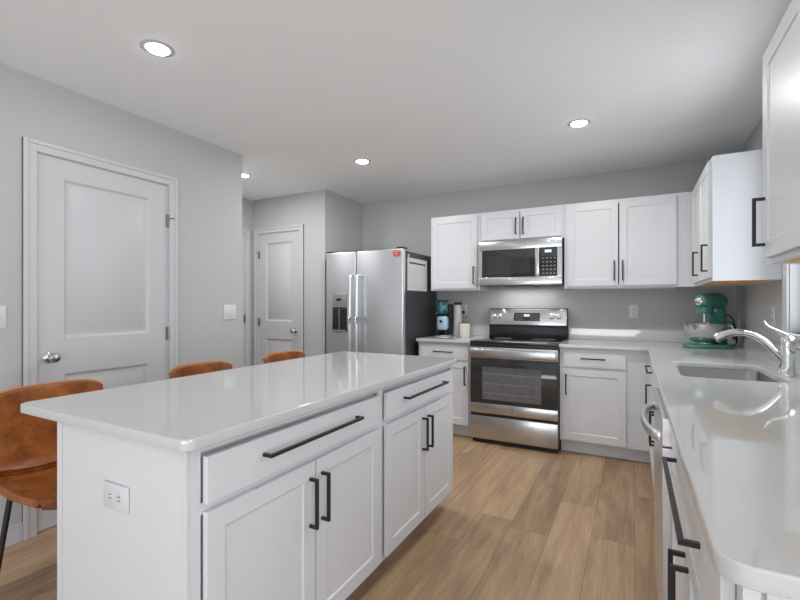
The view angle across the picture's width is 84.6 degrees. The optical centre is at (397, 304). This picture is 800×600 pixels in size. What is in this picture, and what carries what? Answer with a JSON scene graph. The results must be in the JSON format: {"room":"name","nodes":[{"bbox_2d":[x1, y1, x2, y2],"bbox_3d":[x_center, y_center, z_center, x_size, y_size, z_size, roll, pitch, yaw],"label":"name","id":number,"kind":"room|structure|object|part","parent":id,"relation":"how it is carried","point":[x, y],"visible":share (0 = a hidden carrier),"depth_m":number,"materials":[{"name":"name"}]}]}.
{"room":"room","nodes":[
{"label":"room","id":0,"kind":"room"},
{"bbox_2d":[0,63,241,528],"bbox_3d":[-2.756,0.007,0.987,0.120,2.470,6.030,0,0,28],"label":"wall","id":1,"kind":"structure","parent":0,"point":[209,176],"depth_m":2.91,"materials":[{"name":"grey paint"}]},
{"bbox_2d":[0,306,5,328],"bbox_3d":[-2.021,0.064,2.219,0.008,0.118,0.073,0,0,28],"label":"light switch","id":2,"kind":"object","parent":1,"relation":"attached to","point":[2,308],"visible":1,"depth_m":2.24,"materials":[{"name":"white plastic"}]},
{"bbox_2d":[0,522,22,547],"bbox_3d":[-2.747,1.192,0.989,0.133,0.100,6.043,0,0,28],"label":"baseboard","id":3,"kind":"structure","parent":1,"relation":"attached to","point":[15,532],"depth_m":2.27,"materials":[{"name":"grey paint"}]},
{"bbox_2d":[22,136,177,540],"bbox_3d":[-1.785,0.178,2.715,0.176,2.127,0.889,0,0,28],"label":"door","id":4,"kind":"structure","parent":1,"relation":"in","point":[100,246],"depth_m":2.63,"materials":[{"name":"grey paint"}]},
{"bbox_3d":[-1.889,0.292,2.411,0.072,0.064,0.064,0,0,28],"label":"knob","id":5,"kind":"part","parent":4,"relation":"part of","materials":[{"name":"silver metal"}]},
{"bbox_2d":[224,305,235,319],"bbox_3d":[-1.333,0.060,3.499,0.008,0.118,0.119,0,0,28],"label":"light switch","id":6,"kind":"object","parent":1,"relation":"attached to","point":[229,310],"visible":1,"depth_m":3.49,"materials":[{"name":"white plastic"}]},
{"bbox_2d":[242,198,251,365],"bbox_3d":[-2.054,0.007,4.705,0.120,2.470,1.427,0,0,28],"label":"wall","id":7,"kind":"structure","parent":0,"point":[246,204],"depth_m":5.18,"materials":[{"name":"grey paint"}]},
{"bbox_2d":[242,228,249,366],"bbox_3d":[-1.970,0.178,4.781,0.176,2.127,0.884,0,0,28],"label":"door","id":8,"kind":"structure","parent":7,"relation":"in","point":[245,232],"depth_m":5.10,"materials":[{"name":"grey paint"}]},
{"bbox_2d":[252,190,362,365],"bbox_3d":[-1.043,0.007,5.325,1.076,2.470,0.861,0,0,28],"label":"wall","id":9,"kind":"structure","parent":0,"point":[333,222],"depth_m":4.81,"materials":[{"name":"grey paint"}]},
{"bbox_2d":[254,224,303,364],"bbox_3d":[-1.343,0.178,5.022,0.742,2.127,0.176,0,0,28],"label":"door","id":10,"kind":"structure","parent":9,"relation":"in","point":[279,256],"depth_m":5.01,"materials":[{"name":"grey paint"}]},
{"bbox_3d":[-1.152,0.292,4.861,0.064,0.064,0.072,0,0,28],"label":"knob","id":11,"kind":"part","parent":10,"relation":"part of","materials":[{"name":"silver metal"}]},
{"bbox_2d":[0,434,657,599],"bbox_3d":[-1.137,1.292,1.211,9.850,0.100,8.258,0,0,28],"label":"floor","id":12,"kind":"structure","parent":0,"point":[515,523],"depth_m":2.29,"materials":[{"name":"brown wood"}]},
{"bbox_2d":[0,379,102,570],"bbox_3d":[-1.335,0.796,1.835,0.530,0.895,0.477,0,0,28],"label":"counter stool","id":13,"kind":"object","parent":12,"relation":"on","point":[28,443],"visible":0.48,"depth_m":1.81,"materials":[{"name":"brown leather"}]},
{"bbox_3d":[-1.581,0.992,1.749,0.095,0.503,0.021,0,0,-19],"label":"leg","id":14,"kind":"part","parent":13,"relation":"part of","materials":[{"name":"black metal"}]},
{"bbox_3d":[-1.313,0.709,1.823,0.444,0.093,0.477,0,0,28],"label":"seat","id":15,"kind":"part","parent":13,"relation":"part of","materials":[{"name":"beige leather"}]},
{"bbox_3d":[-1.503,0.526,1.925,0.128,0.342,0.449,0,0,28],"label":"backrest","id":16,"kind":"part","parent":13,"relation":"part of","materials":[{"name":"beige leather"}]},
{"bbox_2d":[168,361,232,378],"bbox_3d":[-0.971,0.796,2.514,0.530,0.895,0.477,0,0,28],"label":"counter stool","id":17,"kind":"object","parent":12,"relation":"on","point":[209,366],"visible":0.17,"depth_m":2.61,"materials":[{"name":"brown leather"}]},
{"bbox_2d":[57,365,452,599],"bbox_3d":[-0.349,0.800,2.028,0.684,0.884,1.817,0,0,28],"label":"kitchen island","id":18,"kind":"object","parent":12,"relation":"on","point":[307,506],"visible":0.86,"depth_m":1.35,"materials":[{"name":"paint"}]},
{"bbox_2d":[104,480,128,514],"bbox_3d":[-0.792,0.542,1.236,0.118,0.073,0.008,0,0,28],"label":"wall outlet","id":19,"kind":"object","parent":18,"relation":"attached to","point":[116,496],"visible":1,"depth_m":1.23,"materials":[{"name":"white plastic"}]},
{"bbox_2d":[107,490,113,501],"bbox_3d":[-0.812,0.542,1.244,0.030,0.026,0.002,0,0,28],"label":"receptacle","id":20,"kind":"object","parent":19,"relation":"attached to","point":[110,493],"depth_m":1.24,"materials":[{"name":"white plastic"}]},
{"bbox_2d":[116,493,122,504],"bbox_3d":[-0.775,0.542,1.224,0.030,0.026,0.002,0,0,28],"label":"receptacle","id":21,"kind":"object","parent":19,"relation":"attached to","point":[119,496],"depth_m":1.22,"materials":[{"name":"white plastic"}]},
{"bbox_3d":[-0.799,0.800,1.246,0.630,0.884,0.014,0,0,28],"label":"panel","id":22,"kind":"part","parent":18,"relation":"part of","materials":[{"name":"paint"}]},
{"bbox_2d":[20,351,456,451],"bbox_3d":[-0.445,0.343,2.072,0.861,0.030,1.856,0,0,28],"label":"island countertop","id":23,"kind":"structure","parent":18,"relation":"on","point":[193,412],"depth_m":1.52,"materials":[{"name":"white stone"}]},
{"bbox_3d":[-0.392,0.825,1.319,0.018,0.583,0.432,0,0,28],"label":"door","id":24,"kind":"part","parent":18,"relation":"part of","materials":[{"name":"paint"}]},
{"bbox_3d":[-0.288,0.452,1.512,0.018,0.124,0.872,0,0,28],"label":"drawer","id":25,"kind":"part","parent":18,"relation":"part of","materials":[{"name":"paint"}]},
{"bbox_3d":[-0.263,0.442,1.503,0.035,0.010,0.500,0,0,28],"label":"handle","id":26,"kind":"part","parent":18,"relation":"part of","materials":[{"name":"black metal"}]},
{"bbox_3d":[-0.279,0.667,1.472,0.035,0.168,0.010,0,0,28],"label":"handle","id":27,"kind":"part","parent":18,"relation":"part of","materials":[{"name":"black metal"}]},
{"bbox_3d":[-0.101,0.745,1.902,0.020,0.774,1.805,0,0,28],"label":"frame","id":28,"kind":"part","parent":18,"relation":"part of","materials":[{"name":"paint"}]},
{"bbox_3d":[-0.249,0.667,1.529,0.035,0.168,0.010,0,0,28],"label":"handle","id":29,"kind":"part","parent":18,"relation":"part of","materials":[{"name":"black metal"}]},
{"bbox_3d":[-0.184,0.825,1.706,0.018,0.583,0.432,0,0,28],"label":"door","id":30,"kind":"part","parent":18,"relation":"part of","materials":[{"name":"paint"}]},
{"bbox_3d":[0.040,0.825,2.123,0.018,0.583,0.398,0,0,28],"label":"door","id":31,"kind":"part","parent":18,"relation":"part of","materials":[{"name":"paint"}]},
{"bbox_3d":[0.136,0.452,2.302,0.018,0.124,0.805,0,0,28],"label":"drawer","id":32,"kind":"part","parent":18,"relation":"part of","materials":[{"name":"paint"}]},
{"bbox_3d":[0.145,0.667,2.262,0.035,0.168,0.010,0,0,28],"label":"handle","id":33,"kind":"part","parent":18,"relation":"part of","materials":[{"name":"black metal"}]},
{"bbox_3d":[0.162,0.442,2.293,0.035,0.010,0.495,0,0,28],"label":"handle","id":34,"kind":"part","parent":18,"relation":"part of","materials":[{"name":"black metal"}]},
{"bbox_3d":[0.175,0.667,2.318,0.035,0.168,0.010,0,0,28],"label":"handle","id":35,"kind":"part","parent":18,"relation":"part of","materials":[{"name":"black metal"}]},
{"bbox_3d":[0.232,0.825,2.481,0.018,0.583,0.398,0,0,28],"label":"door","id":36,"kind":"part","parent":18,"relation":"part of","materials":[{"name":"paint"}]},
{"bbox_2d":[262,350,304,363],"bbox_3d":[-0.640,0.796,3.130,0.530,0.895,0.477,0,0,28],"label":"counter stool","id":37,"kind":"object","parent":12,"relation":"on","point":[292,354],"visible":0.2,"depth_m":3.23,"materials":[{"name":"brown leather"}]},
{"bbox_2d":[326,247,435,355],"bbox_3d":[-0.173,0.347,4.666,0.900,1.790,0.879,0,0,28],"label":"refrigerator","id":38,"kind":"object","parent":12,"relation":"on","point":[371,308],"visible":0.59,"depth_m":4.33,"materials":[{"name":"grey metal"}]},
{"bbox_3d":[-0.565,0.329,4.500,0.366,1.725,0.058,0,0,28],"label":"door","id":39,"kind":"part","parent":38,"relation":"part of","materials":[{"name":"silver metal"}]},
{"bbox_3d":[-0.462,0.212,4.368,0.031,1.040,0.081,0,0,28],"label":"handle","id":40,"kind":"part","parent":38,"relation":"part of","materials":[{"name":"silver metal"}]},
{"bbox_3d":[-0.392,0.212,4.330,0.031,1.040,0.081,0,0,28],"label":"handle","id":41,"kind":"part","parent":38,"relation":"part of","materials":[{"name":"silver metal"}]},
{"bbox_3d":[-0.165,0.329,4.285,0.526,1.725,0.058,0,0,28],"label":"door","id":42,"kind":"part","parent":38,"relation":"part of","materials":[{"name":"silver metal"}]},
{"bbox_2d":[393,250,400,255],"bbox_3d":[-0.007,-0.489,4.161,0.083,0.058,0.009,0,0,28],"label":"magnet","id":43,"kind":"object","parent":38,"relation":"attached to","point":[395,252],"visible":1,"depth_m":4.16,"materials":[{"name":"red plastic"}]},
{"bbox_2d":[407,254,426,290],"bbox_3d":[0.208,-0.313,4.420,0.009,0.350,0.455,0,0,28],"label":"planner","id":44,"kind":"object","parent":38,"relation":"attached to","point":[416,268],"visible":1,"depth_m":4.40,"materials":[{"name":"white paper"}]},
{"bbox_2d":[409,262,425,287],"bbox_3d":[0.206,-0.292,4.424,0.001,0.248,0.400,0,0,28],"label":"print","id":45,"kind":"object","parent":44,"relation":"attached to","point":[417,270],"depth_m":4.42,"materials":[{"name":"grey paper"}]},
{"bbox_2d":[419,341,470,435],"bbox_3d":[0.581,0.800,4.428,0.547,0.884,0.663,0,0,28],"label":"base cabinet","id":46,"kind":"object","parent":12,"relation":"on","point":[461,369],"visible":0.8,"depth_m":4.11,"materials":[{"name":"paint"}]},
{"bbox_3d":[0.443,0.452,4.176,0.492,0.136,0.018,0,0,28],"label":"drawer","id":47,"kind":"part","parent":46,"relation":"part of","materials":[{"name":"paint"}]},
{"bbox_2d":[416,335,487,343],"bbox_3d":[0.582,0.343,4.436,0.554,0.030,0.653,0,0,28],"label":"countertop","id":48,"kind":"structure","parent":46,"relation":"on","point":[450,339],"depth_m":4.25,"materials":[{"name":"white stone"}]},
{"bbox_2d":[435,300,452,336],"bbox_3d":[0.476,0.140,4.584,0.186,0.374,0.183,0,0,28],"label":"machine","id":49,"kind":"object","parent":48,"relation":"on","point":[444,312],"visible":0.99,"depth_m":4.53,"materials":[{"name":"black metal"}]},
{"bbox_3d":[0.467,0.032,4.557,0.116,0.118,0.116,0,0,28],"label":"tank","id":50,"kind":"part","parent":49,"relation":"part of","materials":[{"name":"teal plastic"}]},
{"bbox_2d":[435,334,451,336],"bbox_3d":[0.478,0.320,4.579,0.176,0.014,0.176,0,0,28],"label":"drip tray","id":51,"kind":"object","parent":49,"relation":"on","point":[441,335],"depth_m":4.52,"materials":[{"name":"silver metal"}]},
{"bbox_2d":[454,302,461,335],"bbox_3d":[0.630,0.151,4.565,0.092,0.352,0.092,0,0,28],"label":"bottle","id":52,"kind":"object","parent":48,"relation":"on","point":[457,308],"visible":0.92,"depth_m":4.53,"materials":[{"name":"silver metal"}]},
{"bbox_2d":[459,323,469,336],"bbox_3d":[0.680,0.256,4.447,0.114,0.143,0.114,0,0,28],"label":"canister","id":53,"kind":"object","parent":48,"relation":"on","point":[464,328],"visible":0.98,"depth_m":4.40,"materials":[{"name":"beige ceramic"}]},
{"bbox_3d":[0.443,0.825,4.176,0.492,0.583,0.018,0,0,28],"label":"door","id":54,"kind":"part","parent":46,"relation":"part of","materials":[{"name":"paint"}]},
{"bbox_3d":[0.620,0.659,4.050,0.010,0.170,0.035,0,0,28],"label":"handle","id":55,"kind":"part","parent":46,"relation":"part of","materials":[{"name":"black metal"}]},
{"bbox_2d":[469,308,567,452],"bbox_3d":[1.135,0.639,4.068,0.758,1.205,0.705,0,0,28],"label":"range","id":56,"kind":"object","parent":12,"relation":"on","point":[515,369],"visible":0.97,"depth_m":3.83,"materials":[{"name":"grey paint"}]},
{"bbox_3d":[0.980,0.425,3.779,0.744,0.070,0.050,0,0,28],"label":"handle","id":57,"kind":"part","parent":56,"relation":"part of","materials":[{"name":"silver metal"}]},
{"bbox_3d":[1.000,1.094,3.816,0.752,0.205,0.034,0,0,28],"label":"storage drawer","id":58,"kind":"part","parent":56,"relation":"part of","materials":[{"name":"silver metal"}]},
{"bbox_3d":[1.000,0.672,3.816,0.752,0.589,0.033,0,0,28],"label":"oven door","id":59,"kind":"part","parent":56,"relation":"part of","materials":[{"name":"black glass"}]},
{"bbox_3d":[0.998,0.361,3.813,0.756,0.026,0.039,0,0,28],"label":"trim","id":60,"kind":"part","parent":56,"relation":"part of","materials":[{"name":"black plastic"}]},
{"bbox_2d":[470,336,567,346],"bbox_3d":[1.132,0.335,4.062,0.758,0.022,0.608,0,0,28],"label":"cooktop","id":61,"kind":"object","parent":56,"relation":"in","point":[490,341],"depth_m":3.94,"materials":[{"name":"grey glass"}]},
{"bbox_2d":[560,348,650,462],"bbox_3d":[1.792,0.800,3.777,0.670,0.884,0.663,0,0,28],"label":"base cabinet","id":62,"kind":"object","parent":12,"relation":"on","point":[602,391],"visible":0.95,"depth_m":3.53,"materials":[{"name":"paint"}]},
{"bbox_3d":[1.573,0.440,3.538,0.180,0.010,0.035,0,0,28],"label":"handle","id":63,"kind":"part","parent":62,"relation":"part of","materials":[{"name":"black metal"}]},
{"bbox_3d":[1.591,0.452,3.559,0.465,0.124,0.018,0,0,28],"label":"drawer","id":64,"kind":"part","parent":62,"relation":"part of","materials":[{"name":"paint"}]},
{"bbox_3d":[1.591,0.823,3.559,0.465,0.587,0.018,0,0,28],"label":"door","id":65,"kind":"part","parent":62,"relation":"part of","materials":[{"name":"paint"}]},
{"bbox_3d":[1.890,0.745,3.420,0.150,0.774,0.018,0,0,28],"label":"filler panel","id":66,"kind":"part","parent":62,"relation":"part of","materials":[{"name":"paint"}]},
{"bbox_2d":[645,361,653,478],"bbox_3d":[2.015,0.800,2.906,0.654,0.884,0.766,0,0,28],"label":"base cabinet","id":67,"kind":"object","parent":12,"relation":"on","point":[650,365],"visible":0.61,"depth_m":3.06,"materials":[{"name":"paint"}]},
{"bbox_3d":[1.748,0.642,3.063,0.035,0.170,0.010,0,0,28],"label":"handle","id":68,"kind":"part","parent":67,"relation":"part of","materials":[{"name":"black metal"}]},
{"bbox_3d":[1.715,0.442,3.002,0.035,0.010,0.360,0,0,28],"label":"handle","id":69,"kind":"part","parent":67,"relation":"part of","materials":[{"name":"black metal"}]},
{"bbox_3d":[1.746,0.452,3.002,0.018,0.124,0.631,0,0,28],"label":"drawer","id":70,"kind":"part","parent":67,"relation":"part of","materials":[{"name":"paint"}]},
{"bbox_3d":[1.746,0.823,3.002,0.018,0.587,0.631,0,0,28],"label":"door","id":71,"kind":"part","parent":67,"relation":"part of","materials":[{"name":"paint"}]},
{"bbox_2d":[649,371,658,488],"bbox_3d":[1.631,0.800,2.190,0.654,0.884,0.858,0,0,28],"label":"base cabinet","id":72,"kind":"object","parent":12,"relation":"on","point":[655,385],"visible":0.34,"depth_m":2.54,"materials":[{"name":"paint"}]},
{"bbox_3d":[1.341,0.659,2.306,0.035,0.170,0.010,0,0,28],"label":"handle","id":73,"kind":"part","parent":72,"relation":"part of","materials":[{"name":"black metal"}]},
{"bbox_3d":[1.478,0.823,2.504,0.018,0.587,0.400,0,0,28],"label":"door","id":74,"kind":"part","parent":72,"relation":"part of","materials":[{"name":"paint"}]},
{"bbox_3d":[1.381,0.452,2.324,0.018,0.124,0.808,0,0,28],"label":"false drawer","id":75,"kind":"part","parent":72,"relation":"part of","materials":[{"name":"paint"}]},
{"bbox_2d":[640,388,672,599],"bbox_3d":[1.254,0.803,1.563,0.684,0.876,0.598,0,0,28],"label":"dishwasher","id":76,"kind":"object","parent":12,"relation":"on","point":[661,432],"visible":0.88,"depth_m":1.50,"materials":[{"name":"grey paint"}]},
{"bbox_3d":[0.981,0.442,1.709,0.065,0.035,0.526,0,0,28],"label":"handle","id":77,"kind":"part","parent":76,"relation":"part of","materials":[{"name":"silver metal"}]},
{"bbox_3d":[1.037,0.417,1.679,0.074,0.094,0.598,0,0,28],"label":"control panel","id":78,"kind":"part","parent":76,"relation":"part of","materials":[{"name":"silver metal"}]},
{"bbox_3d":[1.037,0.797,1.679,0.074,0.660,0.598,0,0,28],"label":"door","id":79,"kind":"part","parent":76,"relation":"part of","materials":[{"name":"silver metal"}]},
{"bbox_2d":[662,433,790,599],"bbox_3d":[0.918,0.800,0.865,0.654,0.884,0.943,0,0,28],"label":"base cabinet","id":80,"kind":"object","parent":12,"relation":"on","point":[692,575],"visible":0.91,"depth_m":0.94,"materials":[{"name":"paint"}]},
{"bbox_3d":[0.665,0.672,1.046,0.035,0.170,0.010,0,0,28],"label":"handle","id":81,"kind":"part","parent":80,"relation":"part of","materials":[{"name":"black metal"}]},
{"bbox_2d":[559,339,799,599],"bbox_3d":[1.321,0.343,2.243,1.294,0.030,3.818,0,0,28],"label":"countertop","id":82,"kind":"structure","parent":80,"relation":"on","point":[737,442],"depth_m":0.97,"materials":[{"name":"white stone"}]},
{"bbox_2d":[682,293,737,348],"bbox_3d":[2.434,0.119,3.405,0.450,0.416,0.342,0,0,-24],"label":"stand mixer","id":83,"kind":"object","parent":82,"relation":"on","point":[713,305],"visible":0.81,"depth_m":3.35,"materials":[{"name":"teal metal"}]},
{"bbox_2d":[682,322,732,343],"bbox_3d":[2.379,0.220,3.385,0.314,0.154,0.292,0,0,28],"label":"bowl","id":84,"kind":"object","parent":83,"relation":"on","point":[697,332],"depth_m":3.32,"materials":[{"name":"silver metal"}]},
{"bbox_3d":[2.620,0.196,3.487,0.084,0.264,0.157,0,0,15],"label":"cord","id":85,"kind":"part","parent":83,"relation":"part of","materials":[{"name":"black rubber"}]},
{"bbox_2d":[675,366,778,382],"bbox_3d":[1.622,0.450,2.191,0.439,0.184,0.669,0,0,28],"label":"sink","id":86,"kind":"object","parent":82,"relation":"in","point":[732,374],"visible":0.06,"depth_m":2.44,"materials":[{"name":"silver metal"}]},
{"bbox_2d":[713,321,797,375],"bbox_3d":[1.706,0.201,2.103,0.322,0.252,0.074,0,0,28],"label":"kitchen faucet","id":87,"kind":"object","parent":82,"relation":"on","point":[786,356],"visible":1,"depth_m":2.05,"materials":[{"name":"silver metal"}]},
{"bbox_3d":[1.742,0.198,2.084,0.170,0.155,0.035,0,0,28],"label":"spout","id":88,"kind":"part","parent":87,"relation":"part of","materials":[{"name":"silver metal"}]},
{"bbox_3d":[1.778,0.112,2.065,0.092,0.072,0.025,0,0,28],"label":"lever","id":89,"kind":"part","parent":87,"relation":"part of","materials":[{"name":"silver metal"}]},
{"bbox_3d":[0.632,0.672,0.985,0.035,0.170,0.010,0,0,28],"label":"handle","id":90,"kind":"part","parent":80,"relation":"part of","materials":[{"name":"black metal"}]},
{"bbox_3d":[0.776,0.825,1.198,0.018,0.583,0.434,0,0,28],"label":"door","id":91,"kind":"part","parent":80,"relation":"part of","materials":[{"name":"paint"}]},
{"bbox_3d":[0.659,0.443,1.035,0.035,0.010,0.510,0,0,28],"label":"handle","id":92,"kind":"part","parent":80,"relation":"part of","materials":[{"name":"black metal"}]},
{"bbox_3d":[0.568,0.825,0.809,0.018,0.583,0.432,0,0,28],"label":"door","id":93,"kind":"part","parent":80,"relation":"part of","materials":[{"name":"paint"}]},
{"bbox_3d":[0.672,0.452,1.004,0.018,0.136,0.875,0,0,28],"label":"drawer","id":94,"kind":"part","parent":80,"relation":"part of","materials":[{"name":"paint"}]},
{"bbox_3d":[0.722,0.800,0.441,0.600,0.884,0.010,0,0,28],"label":"panel","id":95,"kind":"part","parent":80,"relation":"part of","materials":[{"name":"paint"}]},
{"bbox_2d":[0,0,791,203],"bbox_3d":[-1.137,-1.278,1.211,9.850,0.100,8.258,0,0,28],"label":"ceiling","id":96,"kind":"structure","parent":0,"point":[439,96],"depth_m":2.39,"materials":[{"name":"white paint"}]},
{"bbox_2d":[140,39,174,56],"bbox_3d":[-1.149,-1.221,2.106,0.148,0.013,0.148,0,0,28],"label":"recessed light","id":97,"kind":"object","parent":96,"relation":"in","point":[154,47],"visible":1,"depth_m":2.09,"materials":[{"name":"grey paint"}]},
{"bbox_2d":[242,173,250,177],"bbox_3d":[-1.462,-1.221,4.168,0.148,0.013,0.148,0,0,28],"label":"recessed light","id":98,"kind":"object","parent":96,"relation":"in","point":[245,175],"visible":0.57,"depth_m":4.14,"materials":[{"name":"grey paint"}]},
{"bbox_2d":[354,158,370,163],"bbox_3d":[-0.302,-1.221,3.760,0.148,0.013,0.148,0,0,28],"label":"recessed light","id":99,"kind":"object","parent":96,"relation":"in","point":[359,160],"visible":1,"depth_m":3.73,"materials":[{"name":"grey paint"}]},
{"bbox_2d":[567,119,590,127],"bbox_3d":[1.229,-1.221,2.972,0.148,0.013,0.148,0,0,28],"label":"recessed light","id":100,"kind":"object","parent":96,"relation":"in","point":[576,123],"visible":1,"depth_m":2.95,"materials":[{"name":"grey paint"}]},
{"bbox_2d":[363,159,735,338],"bbox_3d":[1.279,0.007,4.498,3.797,2.470,0.120,0,0,28],"label":"wall","id":101,"kind":"structure","parent":0,"point":[404,222],"depth_m":4.26,"materials":[{"name":"grey paint"}]},
{"bbox_2d":[431,213,488,291],"bbox_3d":[0.644,-0.521,4.555,0.524,0.755,0.379,0,0,28],"label":"upper cabinet","id":102,"kind":"object","parent":101,"relation":"attached to","point":[455,240],"visible":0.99,"depth_m":4.42,"materials":[{"name":"paint"}]},
{"bbox_3d":[0.746,-0.288,4.305,0.010,0.170,0.035,0,0,28],"label":"handle","id":103,"kind":"part","parent":102,"relation":"part of","materials":[{"name":"black metal"}]},
{"bbox_2d":[461,304,466,314],"bbox_3d":[0.723,0.052,4.692,0.056,0.106,0.063,0,0,28],"label":"wall outlet","id":104,"kind":"object","parent":101,"relation":"attached to","point":[464,306],"visible":0.71,"depth_m":4.66,"materials":[{"name":"white plastic"}]},
{"bbox_2d":[451,325,488,335],"bbox_3d":[0.731,0.277,4.712,0.548,0.100,0.020,0,0,28],"label":"backsplash","id":105,"kind":"structure","parent":101,"relation":"attached to","point":[474,330],"depth_m":4.63,"materials":[{"name":"white stone"}]},
{"bbox_2d":[480,205,563,242],"bbox_3d":[1.219,-0.749,4.246,0.778,0.298,0.379,0,0,28],"label":"upper cabinet","id":106,"kind":"object","parent":101,"relation":"attached to","point":[547,221],"visible":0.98,"depth_m":4.09,"materials":[{"name":"paint"}]},
{"bbox_3d":[0.987,-0.749,4.206,0.363,0.258,0.018,0,0,28],"label":"door","id":107,"kind":"part","parent":106,"relation":"part of","materials":[{"name":"paint"}]},
{"bbox_2d":[479,237,563,287],"bbox_3d":[1.206,-0.382,4.215,0.754,0.428,0.439,0,0,28],"label":"microwave","id":108,"kind":"object","parent":106,"relation":"attached to","point":[528,263],"visible":1,"depth_m":4.04,"materials":[{"name":"grey metal"}]},
{"bbox_3d":[1.263,-0.385,3.960,0.038,0.253,0.046,0,0,28],"label":"handle","id":109,"kind":"part","parent":108,"relation":"part of","materials":[{"name":"silver metal"}]},
{"bbox_3d":[1.354,-0.385,3.931,0.146,0.256,0.011,0,0,28],"label":"control panel","id":110,"kind":"part","parent":108,"relation":"part of","materials":[{"name":"black glass"}]},
{"bbox_3d":[1.168,-0.737,4.078,0.010,0.155,0.035,0,0,28],"label":"handle","id":111,"kind":"part","parent":106,"relation":"part of","materials":[{"name":"black metal"}]},
{"bbox_3d":[1.314,-0.749,4.030,0.363,0.258,0.018,0,0,28],"label":"door","id":112,"kind":"part","parent":106,"relation":"part of","materials":[{"name":"paint"}]},
{"bbox_2d":[564,192,693,289],"bbox_3d":[1.991,-0.521,3.832,0.970,0.755,0.379,0,0,28],"label":"upper cabinet","id":113,"kind":"object","parent":101,"relation":"attached to","point":[645,242],"visible":1,"depth_m":3.69,"materials":[{"name":"paint"}]},
{"bbox_3d":[1.695,-0.521,3.825,0.405,0.715,0.018,0,0,28],"label":"door","id":114,"kind":"part","parent":113,"relation":"part of","materials":[{"name":"paint"}]},
{"bbox_3d":[1.837,-0.288,3.719,0.010,0.170,0.035,0,0,28],"label":"handle","id":115,"kind":"part","parent":113,"relation":"part of","materials":[{"name":"black metal"}]},
{"bbox_3d":[2.063,-0.521,3.628,0.410,0.715,0.018,0,0,28],"label":"door","id":116,"kind":"part","parent":113,"relation":"part of","materials":[{"name":"paint"}]},
{"bbox_3d":[2.317,-0.521,3.513,0.095,0.755,0.018,0,0,28],"label":"filler panel","id":117,"kind":"part","parent":113,"relation":"part of","materials":[{"name":"paint"}]},
{"bbox_2d":[629,305,637,317],"bbox_3d":[2.133,0.062,3.967,0.073,0.118,0.008,0,0,28],"label":"wall outlet","id":118,"kind":"object","parent":101,"relation":"attached to","point":[633,309],"visible":1,"depth_m":3.97,"materials":[{"name":"white plastic"}]},
{"bbox_2d":[569,328,733,343],"bbox_3d":[2.218,0.277,3.914,1.288,0.100,0.020,0,0,28],"label":"backsplash","id":119,"kind":"structure","parent":101,"relation":"attached to","point":[574,333],"depth_m":3.96,"materials":[{"name":"white stone"}]},
{"bbox_2d":[736,117,799,343],"bbox_3d":[1.897,0.007,1.795,0.150,2.470,4.058,0,0,28],"label":"wall","id":120,"kind":"structure","parent":0,"point":[754,302],"depth_m":2.95,"materials":[{"name":"grey paint"}]},
{"bbox_2d":[692,149,781,286],"bbox_3d":[2.245,-0.521,3.003,0.378,0.755,0.944,0,0,28],"label":"upper cabinet","id":121,"kind":"object","parent":120,"relation":"attached to","point":[723,253],"visible":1,"depth_m":2.62,"materials":[{"name":"paint"}]},
{"bbox_3d":[2.112,-0.288,3.117,0.035,0.170,0.010,0,0,28],"label":"handle","id":122,"kind":"part","parent":121,"relation":"part of","materials":[{"name":"black metal"}]},
{"bbox_3d":[2.212,-0.521,3.248,0.018,0.715,0.406,0,0,28],"label":"door","id":123,"kind":"part","parent":121,"relation":"part of","materials":[{"name":"paint"}]},
{"bbox_3d":[1.901,-0.288,2.725,0.035,0.170,0.010,0,0,28],"label":"handle","id":124,"kind":"part","parent":121,"relation":"part of","materials":[{"name":"black metal"}]},
{"bbox_3d":[2.009,-0.521,2.869,0.018,0.715,0.433,0,0,28],"label":"door","id":125,"kind":"part","parent":121,"relation":"part of","materials":[{"name":"paint"}]},
{"bbox_3d":[2.277,-0.151,2.986,0.304,0.008,0.908,0,0,28],"label":"panel","id":126,"kind":"part","parent":121,"relation":"part of","materials":[{"name":"brown wood"}]},
{"bbox_2d":[734,336,799,369],"bbox_3d":[1.876,0.277,1.936,0.020,0.100,3.787,0,0,28],"label":"backsplash","id":127,"kind":"structure","parent":120,"relation":"attached to","point":[748,343],"depth_m":2.92,"materials":[{"name":"white stone"}]},
{"bbox_2d":[771,307,775,326],"bbox_3d":[2.263,0.072,2.644,0.008,0.118,0.073,0,0,28],"label":"wall outlet","id":128,"kind":"object","parent":120,"relation":"attached to","point":[773,309],"visible":1,"depth_m":2.64,"materials":[{"name":"white plastic"}]},
{"bbox_2d":[752,0,799,264],"bbox_3d":[1.221,-0.521,1.096,0.378,0.755,0.950,0,0,28],"label":"upper cabinet","id":129,"kind":"object","parent":120,"relation":"attached to","point":[781,58],"visible":1,"depth_m":1.37,"materials":[{"name":"paint"}]},
{"bbox_3d":[1.263,-0.288,1.537,0.035,0.170,0.010,0,0,28],"label":"handle","id":130,"kind":"part","parent":129,"relation":"part of","materials":[{"name":"black metal"}]},
{"bbox_3d":[1.252,-0.151,1.079,0.304,0.008,0.913,0,0,28],"label":"panel","id":131,"kind":"part","parent":129,"relation":"part of","materials":[{"name":"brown wood"}]},
{"bbox_2d":[777,264,799,348],"bbox_3d":[1.948,-0.365,1.964,0.150,1.178,1.067,0,0,28],"label":"window","id":132,"kind":"structure","parent":120,"relation":"in","point":[791,272],"depth_m":2.37,"materials":[{"name":"white glass"}]},
{"bbox_3d":[1.907,-0.401,1.987,0.014,1.106,1.037,0,0,28],"label":"casing","id":133,"kind":"part","parent":132,"relation":"part of","materials":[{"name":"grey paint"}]},
{"bbox_3d":[1.931,0.163,1.974,0.110,0.022,1.067,0,0,28],"label":"sill","id":134,"kind":"part","parent":132,"relation":"part of","materials":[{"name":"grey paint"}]}
]}

